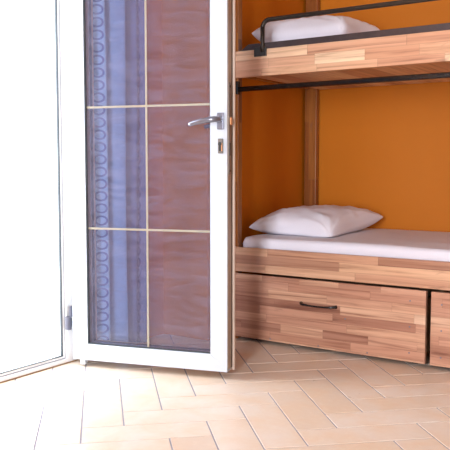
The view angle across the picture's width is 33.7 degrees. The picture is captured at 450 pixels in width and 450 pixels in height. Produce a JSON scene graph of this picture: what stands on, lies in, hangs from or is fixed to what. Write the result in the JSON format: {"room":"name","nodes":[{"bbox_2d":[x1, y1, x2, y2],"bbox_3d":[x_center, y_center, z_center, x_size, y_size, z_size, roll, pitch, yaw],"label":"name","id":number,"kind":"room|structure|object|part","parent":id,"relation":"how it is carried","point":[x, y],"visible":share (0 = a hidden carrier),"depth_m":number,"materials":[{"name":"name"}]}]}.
{"room":"dormitory","nodes":[
{"label":"dormitory","id":0,"kind":"room"},
{"bbox_2d":[0,334,449,449],"bbox_3d":[0.553,0.840,0.932,4.645,0.120,5.850,3,5,34],"label":"floor","id":1,"kind":"structure","parent":0,"point":[277,395],"depth_m":2.69,"materials":[{"name":"beige tile"}]},
{"bbox_2d":[235,0,449,368],"bbox_3d":[1.117,-0.348,3.422,2.132,1.860,0.942,3,5,34],"label":"bunk bed","id":2,"kind":"object","parent":1,"relation":"on","point":[382,307],"visible":0.86,"depth_m":3.35,"materials":[{"name":"brown wood"}]},
{"bbox_3d":[0.041,-0.366,3.658,0.081,1.860,0.035,3,5,34],"label":"post","id":3,"kind":"part","parent":2,"relation":"part of","materials":[{"name":"brown wood"}]},
{"bbox_3d":[0.508,-0.421,4.358,0.075,1.860,0.037,3,5,34],"label":"post","id":4,"kind":"part","parent":2,"relation":"part of","materials":[{"name":"brown wood"}]},
{"bbox_3d":[0.422,0.369,3.395,0.194,0.018,0.030,3,5,34],"label":"drawer handle","id":5,"kind":"part","parent":2,"relation":"part of","materials":[{"name":"black metal"}]},
{"bbox_3d":[0.448,0.412,3.408,0.970,0.313,0.022,3,5,34],"label":"drawer","id":6,"kind":"part","parent":2,"relation":"part of","materials":[{"name":"brown wood"}]},
{"bbox_2d":[243,228,449,261],"bbox_3d":[1.126,0.143,3.476,1.964,0.148,0.859,3,5,34],"label":"mattress","id":7,"kind":"object","parent":2,"relation":"on","point":[393,243],"visible":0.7,"depth_m":3.46,"materials":[{"name":"white fabric"}]},
{"bbox_2d":[249,205,382,236],"bbox_3d":[0.492,-0.035,3.910,0.465,0.139,0.635,3,5,34],"label":"pillow","id":8,"kind":"object","parent":7,"relation":"on","point":[315,220],"visible":1,"depth_m":3.72,"materials":[{"name":"white fabric"}]},
{"bbox_3d":[0.674,-0.861,3.135,1.223,0.158,0.021,3,5,34],"label":"guard rail","id":9,"kind":"part","parent":2,"relation":"part of","materials":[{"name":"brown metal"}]},
{"bbox_3d":[1.275,0.456,2.854,0.978,0.313,0.022,3,5,34],"label":"drawer","id":10,"kind":"part","parent":2,"relation":"part of","materials":[{"name":"brown wood"}]},
{"bbox_3d":[1.126,-0.790,3.403,1.964,0.108,0.859,3,5,34],"label":"mattress","id":11,"kind":"object","parent":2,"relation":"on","visible":0},
{"bbox_2d":[252,15,378,42],"bbox_3d":[0.463,-0.953,3.735,0.512,0.162,0.420,3,5,34],"label":"pillow","id":12,"kind":"object","parent":11,"relation":"on","point":[325,25],"visible":0.57,"depth_m":3.58,"materials":[{"name":"white fabric"}]},
{"bbox_2d":[147,0,305,340],"bbox_3d":[-1.345,-0.689,2.073,0.453,2.750,6.180,3,5,34],"label":"wall","id":13,"kind":"structure","parent":0,"point":[178,34],"depth_m":3.70,"materials":[{"name":"orange paint"}]},
{"bbox_2d":[0,0,79,383],"bbox_3d":[-0.898,-0.436,2.885,0.076,2.122,0.830,3,5,34],"label":"door frame","id":14,"kind":"structure","parent":13,"relation":"attached to","point":[57,10],"depth_m":3.17,"materials":[{"name":"plastic"}]},
{"bbox_2d":[65,0,235,371],"bbox_3d":[-0.332,-0.432,3.017,0.750,2.075,0.218,1,5,13],"label":"door","id":15,"kind":"structure","parent":13,"relation":"in","point":[220,357],"depth_m":3.05,"materials":[{"name":"white plastic"}]},
{"bbox_3d":[-0.076,-0.402,2.870,0.137,0.039,0.053,0,4,-1],"label":"handle lever","id":16,"kind":"part","parent":15,"relation":"part of","materials":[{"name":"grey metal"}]},
{"bbox_3d":[-0.018,-0.309,2.904,0.022,0.058,0.007,1,5,18],"label":"lock plate","id":17,"kind":"part","parent":15,"relation":"part of","materials":[{"name":"metal"}]},
{"bbox_3d":[-0.018,-0.405,2.895,0.028,0.065,0.010,1,5,18],"label":"handle plate","id":18,"kind":"part","parent":15,"relation":"part of","materials":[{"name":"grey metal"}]},
{"bbox_3d":[-0.753,-1.635,2.887,0.088,0.044,1.550,3,5,34],"label":"curtain rod","id":19,"kind":"object","parent":13,"relation":"attached to","visible":0},
{"bbox_2d":[93,0,146,342],"bbox_3d":[-0.477,-0.553,3.324,0.076,2.261,0.373,4,6,40],"label":"curtain","id":20,"kind":"object","parent":19,"relation":"hanging from","point":[118,25],"visible":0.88,"depth_m":3.35,"materials":[{"name":"blue fabric"}]},
{"bbox_2d":[318,0,449,231],"bbox_3d":[2.414,-0.775,3.176,4.552,2.750,0.150,3,5,34],"label":"wall","id":21,"kind":"structure","parent":0,"point":[384,150],"depth_m":4.12,"materials":[{"name":"orange paint"}]},
{"label":"outside","id":22,"kind":"structure","parent":0,"visible":0},
{"bbox_2d":[0,278,52,368],"bbox_3d":[-2.041,0.637,3.842,2.795,0.130,3.600,3,5,34],"label":"floor","id":23,"kind":"structure","parent":22,"point":[26,333],"depth_m":4.16,"materials":[{"name":"white"}]}
]}

